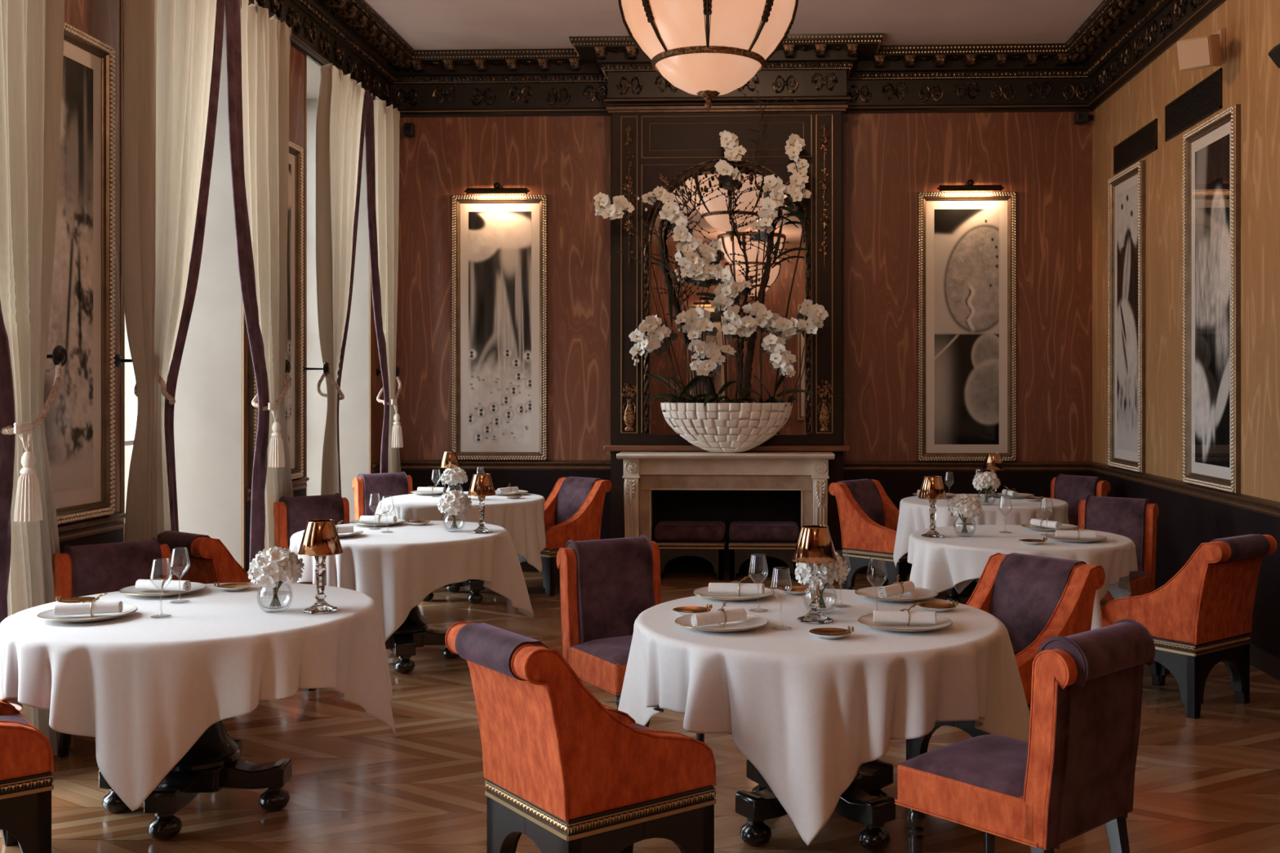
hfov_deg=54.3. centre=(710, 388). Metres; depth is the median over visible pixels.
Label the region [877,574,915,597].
rolled napkin
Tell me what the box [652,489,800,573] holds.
fireplace
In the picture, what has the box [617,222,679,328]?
branch
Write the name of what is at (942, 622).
charger plate
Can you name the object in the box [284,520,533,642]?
tablecloth
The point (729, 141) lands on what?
orchid plant
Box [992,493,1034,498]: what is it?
charger plate
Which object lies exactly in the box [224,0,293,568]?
curtain
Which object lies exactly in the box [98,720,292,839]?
pedestal table
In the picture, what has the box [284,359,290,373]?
curtain holdback
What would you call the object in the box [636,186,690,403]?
orchid plant
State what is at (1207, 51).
wall speaker
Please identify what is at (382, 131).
curtain
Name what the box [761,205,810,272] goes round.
cluster
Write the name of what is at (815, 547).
table lamp
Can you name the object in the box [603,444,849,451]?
board
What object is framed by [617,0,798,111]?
chandelier
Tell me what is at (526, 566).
baseboard
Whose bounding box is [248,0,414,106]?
crown molding
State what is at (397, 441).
tieback
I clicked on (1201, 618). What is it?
armchair
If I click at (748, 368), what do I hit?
branch
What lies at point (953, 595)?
pedestal table
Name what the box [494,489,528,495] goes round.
charger plate
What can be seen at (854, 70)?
crown molding
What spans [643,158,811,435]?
arched mirror
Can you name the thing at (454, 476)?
flower bouquet
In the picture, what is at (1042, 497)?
butter dish
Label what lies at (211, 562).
armchair
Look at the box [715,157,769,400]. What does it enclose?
branch
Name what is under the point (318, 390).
tieback
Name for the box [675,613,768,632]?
charger plate
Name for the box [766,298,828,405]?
orchid plant
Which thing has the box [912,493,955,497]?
charger plate
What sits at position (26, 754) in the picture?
armchair
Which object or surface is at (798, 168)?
orchid plant
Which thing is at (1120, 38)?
crown molding
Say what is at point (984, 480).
flower bouquet
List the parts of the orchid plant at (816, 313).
flower stem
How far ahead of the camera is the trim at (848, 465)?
10.51 m
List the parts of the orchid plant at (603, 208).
flower stem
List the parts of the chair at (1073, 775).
turned leg, seat, turned leg, leg, leg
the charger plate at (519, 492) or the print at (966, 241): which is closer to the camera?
the charger plate at (519, 492)
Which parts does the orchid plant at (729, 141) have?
flower stem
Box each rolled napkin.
[53,593,123,617]
[135,572,191,592]
[335,520,353,533]
[360,511,396,524]
[417,483,445,493]
[496,483,518,493]
[690,600,746,626]
[708,575,764,595]
[873,602,936,626]
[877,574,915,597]
[1001,485,1017,496]
[1030,514,1062,528]
[1055,524,1096,539]
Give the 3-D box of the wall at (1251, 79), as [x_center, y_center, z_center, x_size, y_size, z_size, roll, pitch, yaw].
[3.039,-0.635,3.077,0.220,4.390,14.820,0,0,2]
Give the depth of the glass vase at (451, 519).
7.10 m
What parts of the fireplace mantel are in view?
moulding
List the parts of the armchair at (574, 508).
rail, panel, panel, panel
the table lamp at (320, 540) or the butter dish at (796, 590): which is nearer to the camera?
the table lamp at (320, 540)
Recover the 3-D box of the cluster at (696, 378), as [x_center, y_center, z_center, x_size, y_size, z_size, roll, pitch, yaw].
[-0.271,-0.027,9.915,0.524,0.251,0.102,0,0,-2]
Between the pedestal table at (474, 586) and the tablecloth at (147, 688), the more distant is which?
the pedestal table at (474, 586)
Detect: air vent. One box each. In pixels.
[1113,118,1157,174]
[1164,67,1222,142]
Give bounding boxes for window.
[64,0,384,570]
[124,364,137,448]
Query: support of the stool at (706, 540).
on the floor
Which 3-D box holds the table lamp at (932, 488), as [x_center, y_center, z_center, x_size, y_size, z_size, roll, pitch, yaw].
[1.221,0.647,6.859,0.160,0.330,0.160,0,0,-9]
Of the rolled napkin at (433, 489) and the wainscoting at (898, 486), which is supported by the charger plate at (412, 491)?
the rolled napkin at (433, 489)
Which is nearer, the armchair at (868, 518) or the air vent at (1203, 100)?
the air vent at (1203, 100)
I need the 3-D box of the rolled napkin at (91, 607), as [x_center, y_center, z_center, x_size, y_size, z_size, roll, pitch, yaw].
[-2.207,0.770,4.417,0.216,0.080,0.069,0,0,-16]
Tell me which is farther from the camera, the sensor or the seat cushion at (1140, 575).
the sensor
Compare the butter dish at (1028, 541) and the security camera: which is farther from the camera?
the security camera
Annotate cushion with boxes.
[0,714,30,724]
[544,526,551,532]
[571,635,632,665]
[629,724,653,730]
[653,520,725,541]
[728,520,799,541]
[897,734,1028,799]
[1128,569,1148,581]
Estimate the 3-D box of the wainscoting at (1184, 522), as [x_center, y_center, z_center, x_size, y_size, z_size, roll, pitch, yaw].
[2.927,1.074,3.185,0.012,0.772,14.588,0,0,2]
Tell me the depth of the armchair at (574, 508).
9.72 m
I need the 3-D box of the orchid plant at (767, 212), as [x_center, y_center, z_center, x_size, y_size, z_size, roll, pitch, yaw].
[0.460,-0.764,9.909,0.293,1.876,0.256,0,0,2]
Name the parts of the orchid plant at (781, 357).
flower stem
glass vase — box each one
[257,582,293,613]
[443,512,465,532]
[803,584,838,614]
[953,516,976,536]
[977,489,995,505]
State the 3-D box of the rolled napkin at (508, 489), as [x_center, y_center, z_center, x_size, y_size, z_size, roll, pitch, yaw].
[-1.562,0.770,9.593,0.070,0.080,0.216,0,0,32]
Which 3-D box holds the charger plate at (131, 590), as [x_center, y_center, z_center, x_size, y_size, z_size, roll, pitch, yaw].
[-2.174,0.801,4.946,0.320,0.022,0.320,0,0,2]
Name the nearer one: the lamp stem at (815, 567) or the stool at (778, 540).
the lamp stem at (815, 567)
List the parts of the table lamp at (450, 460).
lamp shade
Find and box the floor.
[0,571,1279,852]
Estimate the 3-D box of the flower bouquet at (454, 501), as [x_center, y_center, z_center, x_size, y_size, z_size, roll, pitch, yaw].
[-1.463,0.686,7.106,0.194,0.218,0.191,0,0,30]
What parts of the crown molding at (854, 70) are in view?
egg moulding, egg moulding, egg moulding, egg moulding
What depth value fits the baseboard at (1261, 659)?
6.84 m
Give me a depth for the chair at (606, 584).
5.41 m
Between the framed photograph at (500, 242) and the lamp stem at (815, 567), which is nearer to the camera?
the lamp stem at (815, 567)
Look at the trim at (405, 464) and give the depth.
10.65 m
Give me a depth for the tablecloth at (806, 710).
3.90 m
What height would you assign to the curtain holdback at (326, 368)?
0.096 m
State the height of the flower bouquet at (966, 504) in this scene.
0.218 m
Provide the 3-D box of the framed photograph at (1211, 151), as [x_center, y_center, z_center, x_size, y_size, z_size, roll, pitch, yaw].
[3.080,-0.525,7.697,0.045,2.270,0.870,0,0,2]
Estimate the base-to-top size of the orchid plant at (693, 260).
1.543 m
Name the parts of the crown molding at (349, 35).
egg moulding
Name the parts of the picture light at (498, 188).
lamp shade, arm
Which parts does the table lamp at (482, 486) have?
lamp shade, faceted stem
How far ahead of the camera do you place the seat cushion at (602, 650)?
5.23 m
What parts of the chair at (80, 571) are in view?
leg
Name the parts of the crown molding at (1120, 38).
egg moulding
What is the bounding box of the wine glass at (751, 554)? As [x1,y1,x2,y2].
[748,554,768,612]
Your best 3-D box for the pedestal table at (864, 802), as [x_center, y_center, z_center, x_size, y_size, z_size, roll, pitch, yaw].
[0.379,1.195,4.449,1.120,0.730,1.120,0,0,-38]
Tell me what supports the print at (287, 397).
attached to the framed photograph at (293, 398)
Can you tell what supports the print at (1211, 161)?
attached to the framed photograph at (1211, 151)
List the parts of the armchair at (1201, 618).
panel, rail, panel, panel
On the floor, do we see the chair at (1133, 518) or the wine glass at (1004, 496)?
the chair at (1133, 518)
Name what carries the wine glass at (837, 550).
on the tablecloth at (806, 710)
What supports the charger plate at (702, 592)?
on the tablecloth at (806, 710)
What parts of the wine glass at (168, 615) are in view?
stem and foot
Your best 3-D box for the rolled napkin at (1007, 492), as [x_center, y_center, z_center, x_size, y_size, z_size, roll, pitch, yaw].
[2.241,0.770,9.323,0.069,0.080,0.216,0,0,-8]
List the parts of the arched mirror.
rope moulding, arch moulding, rope moulding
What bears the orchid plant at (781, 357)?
in the bed
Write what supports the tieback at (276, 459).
hanging from the curtain holdback at (287, 367)
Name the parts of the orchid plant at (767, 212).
flower stem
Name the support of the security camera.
attached to the wall at (1044, 157)
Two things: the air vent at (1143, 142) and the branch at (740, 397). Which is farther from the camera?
the branch at (740, 397)
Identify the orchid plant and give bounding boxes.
[593,191,705,403]
[628,314,676,403]
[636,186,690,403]
[672,216,711,403]
[674,305,714,403]
[675,239,721,403]
[688,338,736,403]
[711,263,751,402]
[714,130,746,402]
[715,306,756,402]
[737,300,798,403]
[750,173,787,403]
[760,336,796,407]
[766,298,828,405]
[768,133,811,403]
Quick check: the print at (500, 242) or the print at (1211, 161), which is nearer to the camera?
the print at (1211, 161)
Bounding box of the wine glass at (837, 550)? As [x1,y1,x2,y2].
[831,550,850,607]
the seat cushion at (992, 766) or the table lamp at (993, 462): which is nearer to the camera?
the seat cushion at (992, 766)
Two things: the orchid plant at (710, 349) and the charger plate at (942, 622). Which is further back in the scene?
the orchid plant at (710, 349)
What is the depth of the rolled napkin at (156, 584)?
4.93 m
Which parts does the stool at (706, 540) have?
leg, rail, leg, leg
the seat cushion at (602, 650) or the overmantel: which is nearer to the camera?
the seat cushion at (602, 650)
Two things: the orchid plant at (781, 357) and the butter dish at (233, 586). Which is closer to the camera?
the butter dish at (233, 586)
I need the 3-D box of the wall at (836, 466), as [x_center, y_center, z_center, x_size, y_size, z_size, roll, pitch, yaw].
[0.136,-0.400,10.427,1.920,3.920,0.350,0,0,2]
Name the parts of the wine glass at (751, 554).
stem and foot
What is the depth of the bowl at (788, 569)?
4.22 m
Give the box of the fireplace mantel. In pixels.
[616,451,835,542]
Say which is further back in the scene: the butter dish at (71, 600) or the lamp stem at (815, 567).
the butter dish at (71, 600)
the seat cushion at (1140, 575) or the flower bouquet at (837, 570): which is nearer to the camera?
the flower bouquet at (837, 570)
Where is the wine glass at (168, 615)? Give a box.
[149,558,172,617]
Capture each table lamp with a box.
[297,519,343,613]
[440,451,460,494]
[467,473,495,533]
[791,524,837,623]
[918,475,947,537]
[982,453,1004,497]
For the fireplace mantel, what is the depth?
10.03 m
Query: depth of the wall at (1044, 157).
10.56 m
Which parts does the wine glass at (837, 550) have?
stem and foot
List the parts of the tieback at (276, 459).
twisted cord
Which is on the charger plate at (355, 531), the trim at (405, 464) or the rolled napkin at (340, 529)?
the rolled napkin at (340, 529)
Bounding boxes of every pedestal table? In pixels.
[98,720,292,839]
[385,605,459,673]
[422,579,500,604]
[735,759,895,851]
[942,577,979,603]
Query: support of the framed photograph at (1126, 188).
attached to the wall at (1251, 79)
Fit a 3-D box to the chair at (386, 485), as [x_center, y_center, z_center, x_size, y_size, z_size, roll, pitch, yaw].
[-2.466,1.110,9.717,0.469,0.900,0.603,0,0,-40]
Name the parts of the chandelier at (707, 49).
glass, lamp shade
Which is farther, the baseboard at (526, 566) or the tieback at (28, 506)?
the baseboard at (526, 566)
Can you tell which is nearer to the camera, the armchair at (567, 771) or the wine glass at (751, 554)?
the armchair at (567, 771)
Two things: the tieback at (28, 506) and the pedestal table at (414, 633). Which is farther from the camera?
the pedestal table at (414, 633)
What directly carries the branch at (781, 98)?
attached to the branch at (748, 368)
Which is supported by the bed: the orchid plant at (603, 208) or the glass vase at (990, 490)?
the orchid plant at (603, 208)
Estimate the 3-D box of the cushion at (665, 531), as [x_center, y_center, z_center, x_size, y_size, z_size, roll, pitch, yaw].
[-0.172,1.180,10.359,0.575,0.130,0.420,0,0,2]
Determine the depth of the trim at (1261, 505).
7.95 m
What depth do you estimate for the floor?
4.93 m
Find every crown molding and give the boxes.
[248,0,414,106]
[391,33,1091,117]
[1065,0,1226,111]
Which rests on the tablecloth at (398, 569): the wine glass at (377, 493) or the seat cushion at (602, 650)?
the wine glass at (377, 493)
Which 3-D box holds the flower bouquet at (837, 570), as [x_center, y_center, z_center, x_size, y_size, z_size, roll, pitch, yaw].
[0.398,0.686,4.513,0.191,0.218,0.194,0,0,-36]
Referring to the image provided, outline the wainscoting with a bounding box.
[400,469,610,539]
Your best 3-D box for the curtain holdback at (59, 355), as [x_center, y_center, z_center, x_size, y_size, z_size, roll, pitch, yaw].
[-2.877,-0.140,5.363,0.182,0.096,0.095,0,0,2]
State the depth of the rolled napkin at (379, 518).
7.43 m
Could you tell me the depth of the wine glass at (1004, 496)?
7.03 m
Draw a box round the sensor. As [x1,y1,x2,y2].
[404,123,414,137]
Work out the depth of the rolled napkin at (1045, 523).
7.19 m
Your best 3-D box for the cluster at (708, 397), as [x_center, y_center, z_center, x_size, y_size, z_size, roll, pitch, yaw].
[0.068,-0.024,9.875,0.238,0.328,0.162,0,0,2]
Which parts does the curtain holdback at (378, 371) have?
rod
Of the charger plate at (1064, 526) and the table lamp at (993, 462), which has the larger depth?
the table lamp at (993, 462)
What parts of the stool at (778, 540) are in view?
leg, rail, leg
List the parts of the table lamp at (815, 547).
faceted stem, lamp shade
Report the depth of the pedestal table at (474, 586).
9.04 m
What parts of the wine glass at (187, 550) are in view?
stem and foot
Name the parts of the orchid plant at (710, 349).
flower stem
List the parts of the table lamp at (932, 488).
lamp shade, faceted stem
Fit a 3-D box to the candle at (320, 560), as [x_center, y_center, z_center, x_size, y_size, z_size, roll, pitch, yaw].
[-1.419,0.584,4.551,0.097,0.141,0.100,0,0,2]
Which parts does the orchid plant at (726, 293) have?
flower stem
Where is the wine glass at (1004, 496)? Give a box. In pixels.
[998,496,1012,533]
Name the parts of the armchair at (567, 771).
panel, panel, rail, panel, seat rail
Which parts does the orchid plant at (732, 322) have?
flower stem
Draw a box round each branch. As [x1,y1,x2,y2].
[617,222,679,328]
[637,182,716,401]
[658,164,730,304]
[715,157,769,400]
[737,201,798,400]
[740,87,802,318]
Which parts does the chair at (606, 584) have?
seat, turned leg, turned leg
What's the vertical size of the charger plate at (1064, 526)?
0.022 m
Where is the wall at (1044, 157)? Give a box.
[395,111,1092,461]
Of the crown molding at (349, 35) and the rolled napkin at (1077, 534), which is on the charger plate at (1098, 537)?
the rolled napkin at (1077, 534)
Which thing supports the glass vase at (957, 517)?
on the tablecloth at (941, 564)
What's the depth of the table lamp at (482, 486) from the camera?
7.01 m
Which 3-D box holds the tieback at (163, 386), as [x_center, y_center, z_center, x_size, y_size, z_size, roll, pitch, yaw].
[-2.778,-0.017,6.239,0.175,0.198,0.184,0,0,2]
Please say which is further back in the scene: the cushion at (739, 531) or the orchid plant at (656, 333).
the cushion at (739, 531)
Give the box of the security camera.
[1074,111,1093,124]
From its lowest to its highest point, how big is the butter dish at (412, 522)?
0.036 m
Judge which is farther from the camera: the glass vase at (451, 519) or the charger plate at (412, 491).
the charger plate at (412, 491)
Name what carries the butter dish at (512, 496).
on the tablecloth at (522, 517)
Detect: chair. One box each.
[52,537,171,758]
[273,493,349,582]
[351,471,413,519]
[555,534,704,742]
[894,618,1155,852]
[1050,473,1110,528]
[1078,494,1159,601]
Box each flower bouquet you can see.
[247,546,304,607]
[437,489,472,528]
[440,466,467,489]
[795,553,848,608]
[946,493,982,533]
[972,471,1000,502]
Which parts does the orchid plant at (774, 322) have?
flower stem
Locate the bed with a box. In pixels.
[687,400,764,403]
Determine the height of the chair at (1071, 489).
0.900 m
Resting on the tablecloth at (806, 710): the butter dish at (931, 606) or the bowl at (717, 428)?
the butter dish at (931, 606)
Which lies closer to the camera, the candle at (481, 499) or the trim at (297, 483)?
the candle at (481, 499)
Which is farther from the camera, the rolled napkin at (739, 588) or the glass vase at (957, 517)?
the glass vase at (957, 517)
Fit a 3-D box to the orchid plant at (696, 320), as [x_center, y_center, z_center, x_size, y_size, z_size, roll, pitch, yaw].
[-0.127,-0.244,9.922,0.318,0.840,0.256,0,0,2]
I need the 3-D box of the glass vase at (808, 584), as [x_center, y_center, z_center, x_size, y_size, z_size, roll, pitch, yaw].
[0.397,0.759,4.518,0.126,0.106,0.126,0,0,21]
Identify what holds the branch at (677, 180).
attached to the branch at (704, 378)
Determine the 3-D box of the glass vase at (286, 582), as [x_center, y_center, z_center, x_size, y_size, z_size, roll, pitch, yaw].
[-1.593,0.759,4.554,0.126,0.106,0.126,0,0,21]
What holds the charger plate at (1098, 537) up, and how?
on the tablecloth at (941, 564)
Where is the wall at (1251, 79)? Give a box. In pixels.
[1092,0,1279,502]
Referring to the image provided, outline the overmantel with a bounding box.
[605,104,848,444]
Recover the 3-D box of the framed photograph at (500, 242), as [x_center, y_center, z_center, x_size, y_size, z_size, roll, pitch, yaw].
[-1.808,-0.525,10.652,0.825,2.270,0.045,0,0,2]
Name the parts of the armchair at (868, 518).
panel, panel, rail, panel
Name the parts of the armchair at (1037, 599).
panel, panel, panel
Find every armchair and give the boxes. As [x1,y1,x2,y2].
[0,698,53,852]
[157,530,316,691]
[444,622,716,852]
[517,476,611,596]
[828,479,911,589]
[906,552,1105,760]
[1101,533,1277,718]
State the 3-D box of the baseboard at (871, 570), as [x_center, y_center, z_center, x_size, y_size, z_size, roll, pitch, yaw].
[2.156,1.500,10.511,2.110,0.120,0.030,0,0,2]
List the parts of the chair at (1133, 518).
seat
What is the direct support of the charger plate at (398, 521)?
on the tablecloth at (398, 569)
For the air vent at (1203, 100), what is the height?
0.242 m
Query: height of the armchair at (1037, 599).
0.852 m
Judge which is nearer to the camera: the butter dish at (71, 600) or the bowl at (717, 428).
the butter dish at (71, 600)
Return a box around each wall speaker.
[1177,28,1226,71]
[1267,43,1279,68]
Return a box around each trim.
[57,511,125,542]
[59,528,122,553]
[245,476,309,501]
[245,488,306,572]
[371,462,380,473]
[400,459,610,470]
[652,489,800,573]
[844,461,1092,471]
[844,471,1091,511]
[1088,461,1279,517]
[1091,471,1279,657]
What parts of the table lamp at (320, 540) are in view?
lamp shade, faceted stem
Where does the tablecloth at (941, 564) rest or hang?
on the pedestal table
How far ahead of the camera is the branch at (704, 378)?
10.02 m
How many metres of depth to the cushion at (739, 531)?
10.13 m
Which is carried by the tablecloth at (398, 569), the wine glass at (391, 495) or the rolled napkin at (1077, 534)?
the wine glass at (391, 495)
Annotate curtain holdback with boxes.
[46,345,66,367]
[114,354,132,367]
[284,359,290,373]
[302,362,328,375]
[376,366,399,377]
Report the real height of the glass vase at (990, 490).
0.106 m
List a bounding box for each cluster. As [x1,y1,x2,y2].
[644,372,703,400]
[682,292,728,359]
[704,380,734,406]
[740,375,813,397]
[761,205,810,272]
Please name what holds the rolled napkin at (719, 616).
on the charger plate at (752, 621)
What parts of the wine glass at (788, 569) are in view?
stem and foot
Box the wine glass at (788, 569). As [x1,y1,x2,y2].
[769,568,791,630]
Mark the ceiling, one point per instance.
(423, 24)
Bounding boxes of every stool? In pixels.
[653,520,725,580]
[728,520,799,581]
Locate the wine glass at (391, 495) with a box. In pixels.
[380,495,394,533]
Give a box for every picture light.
[463,182,529,194]
[937,179,1004,191]
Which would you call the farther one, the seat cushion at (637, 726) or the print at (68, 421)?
the print at (68, 421)
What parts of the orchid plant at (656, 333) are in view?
flower stem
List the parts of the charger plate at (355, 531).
plate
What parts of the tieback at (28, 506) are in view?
twisted cord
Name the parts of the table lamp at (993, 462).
lamp shade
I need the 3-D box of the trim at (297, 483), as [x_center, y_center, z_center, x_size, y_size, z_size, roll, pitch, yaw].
[-2.844,0.651,8.199,0.034,0.082,1.010,0,0,2]
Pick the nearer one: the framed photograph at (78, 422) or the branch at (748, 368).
the framed photograph at (78, 422)
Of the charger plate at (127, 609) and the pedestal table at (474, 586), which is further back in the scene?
the pedestal table at (474, 586)
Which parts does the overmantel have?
moulding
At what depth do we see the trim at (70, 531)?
5.88 m
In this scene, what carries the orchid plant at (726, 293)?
in the bed
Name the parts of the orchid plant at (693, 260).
flower stem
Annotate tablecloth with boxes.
[0,582,396,811]
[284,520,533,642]
[374,491,546,573]
[617,588,1030,845]
[893,493,1069,567]
[907,524,1137,630]
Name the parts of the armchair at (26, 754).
panel, panel, seat rail, rail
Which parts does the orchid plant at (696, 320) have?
flower stem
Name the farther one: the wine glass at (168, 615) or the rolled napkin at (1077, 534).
the rolled napkin at (1077, 534)
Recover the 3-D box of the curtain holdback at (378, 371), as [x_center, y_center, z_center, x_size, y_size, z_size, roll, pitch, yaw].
[-2.687,-0.140,10.370,0.182,0.096,0.095,0,0,2]
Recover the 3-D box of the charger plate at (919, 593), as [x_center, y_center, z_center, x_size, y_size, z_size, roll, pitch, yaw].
[0.719,0.801,4.836,0.320,0.022,0.320,0,0,2]
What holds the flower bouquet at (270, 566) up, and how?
in the glass vase at (286, 582)
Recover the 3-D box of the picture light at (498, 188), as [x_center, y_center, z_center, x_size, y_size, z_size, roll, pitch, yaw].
[-1.810,-1.699,10.598,0.560,0.102,0.163,0,0,2]
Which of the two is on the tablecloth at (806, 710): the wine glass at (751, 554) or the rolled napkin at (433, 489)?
the wine glass at (751, 554)
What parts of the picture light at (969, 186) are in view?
arm, lamp shade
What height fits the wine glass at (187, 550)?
0.205 m
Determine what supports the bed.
in the bowl at (717, 428)
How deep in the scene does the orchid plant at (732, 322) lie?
9.79 m
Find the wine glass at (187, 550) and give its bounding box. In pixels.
[168,550,190,603]
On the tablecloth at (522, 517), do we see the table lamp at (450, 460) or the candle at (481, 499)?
the table lamp at (450, 460)
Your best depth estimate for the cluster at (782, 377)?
9.89 m
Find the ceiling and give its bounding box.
[364,0,1103,49]
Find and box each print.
[44,55,93,493]
[284,164,291,457]
[468,211,531,444]
[934,208,999,444]
[1116,183,1137,452]
[1195,133,1229,467]
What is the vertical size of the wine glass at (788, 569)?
0.205 m
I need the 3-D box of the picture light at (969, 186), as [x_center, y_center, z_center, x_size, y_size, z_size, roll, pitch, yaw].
[2.168,-1.699,10.447,0.560,0.102,0.163,0,0,2]
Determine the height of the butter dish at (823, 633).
0.036 m
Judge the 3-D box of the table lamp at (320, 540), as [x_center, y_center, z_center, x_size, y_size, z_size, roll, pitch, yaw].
[-1.428,0.647,4.558,0.160,0.330,0.160,0,0,-9]
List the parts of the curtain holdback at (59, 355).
rod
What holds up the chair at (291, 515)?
on the floor
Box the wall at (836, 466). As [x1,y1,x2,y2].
[610,104,844,579]
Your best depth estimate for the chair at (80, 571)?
5.31 m
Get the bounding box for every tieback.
[0,362,62,521]
[133,373,175,404]
[251,371,290,467]
[316,373,344,399]
[376,376,403,447]
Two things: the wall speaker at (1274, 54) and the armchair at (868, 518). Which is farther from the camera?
the armchair at (868, 518)
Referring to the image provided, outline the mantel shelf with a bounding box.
[616,451,835,459]
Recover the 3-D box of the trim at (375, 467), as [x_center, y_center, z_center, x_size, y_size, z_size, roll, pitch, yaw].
[-2.759,0.651,10.442,0.034,0.082,0.480,0,0,2]
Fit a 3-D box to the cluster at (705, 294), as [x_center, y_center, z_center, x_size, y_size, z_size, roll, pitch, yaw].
[-0.031,-0.501,9.998,0.393,0.546,0.060,0,0,2]
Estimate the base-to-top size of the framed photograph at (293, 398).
2.270 m
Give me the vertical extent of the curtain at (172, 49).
3.842 m
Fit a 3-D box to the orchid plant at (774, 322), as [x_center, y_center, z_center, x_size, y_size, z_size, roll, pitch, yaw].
[0.450,-0.261,9.884,0.483,0.873,0.292,0,0,2]
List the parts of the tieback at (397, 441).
twisted cord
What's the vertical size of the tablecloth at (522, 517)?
0.511 m
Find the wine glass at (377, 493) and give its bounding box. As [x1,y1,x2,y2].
[368,493,381,529]
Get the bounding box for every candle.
[314,555,326,568]
[478,496,485,504]
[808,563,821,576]
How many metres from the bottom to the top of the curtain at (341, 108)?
3.823 m
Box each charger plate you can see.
[36,604,137,622]
[119,582,206,597]
[302,529,363,537]
[350,519,405,526]
[409,489,447,495]
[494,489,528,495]
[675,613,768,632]
[693,586,774,601]
[854,586,937,602]
[857,613,952,632]
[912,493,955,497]
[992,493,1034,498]
[1021,523,1078,531]
[1044,533,1106,542]
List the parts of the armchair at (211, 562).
panel, panel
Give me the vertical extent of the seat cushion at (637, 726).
0.028 m
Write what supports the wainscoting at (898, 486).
attached to the wall at (1044, 157)
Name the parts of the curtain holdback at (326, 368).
rod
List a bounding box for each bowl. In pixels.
[660,402,792,453]
[769,568,791,598]
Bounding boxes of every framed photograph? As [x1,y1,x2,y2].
[44,22,115,524]
[248,141,303,487]
[451,194,547,460]
[917,191,1016,461]
[1107,160,1145,472]
[1182,104,1240,493]
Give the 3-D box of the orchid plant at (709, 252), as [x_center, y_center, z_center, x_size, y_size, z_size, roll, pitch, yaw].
[-0.080,-0.512,9.937,0.378,1.373,0.213,0,0,21]
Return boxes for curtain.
[0,0,73,755]
[121,0,224,542]
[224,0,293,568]
[315,63,367,495]
[364,88,401,473]
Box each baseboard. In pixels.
[520,561,538,571]
[857,565,911,573]
[1249,642,1279,680]
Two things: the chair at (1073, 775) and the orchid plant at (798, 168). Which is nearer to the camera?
the chair at (1073, 775)
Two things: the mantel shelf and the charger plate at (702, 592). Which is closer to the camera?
the charger plate at (702, 592)
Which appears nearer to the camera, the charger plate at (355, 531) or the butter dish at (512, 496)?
the charger plate at (355, 531)
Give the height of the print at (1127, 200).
1.986 m
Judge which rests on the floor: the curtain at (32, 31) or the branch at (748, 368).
the curtain at (32, 31)
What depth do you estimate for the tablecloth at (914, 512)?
8.73 m
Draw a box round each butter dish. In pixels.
[55,595,98,603]
[213,581,253,591]
[404,519,430,525]
[503,493,524,498]
[672,603,712,615]
[778,586,810,595]
[808,626,853,639]
[917,600,958,612]
[1018,537,1047,544]
[1022,496,1044,501]

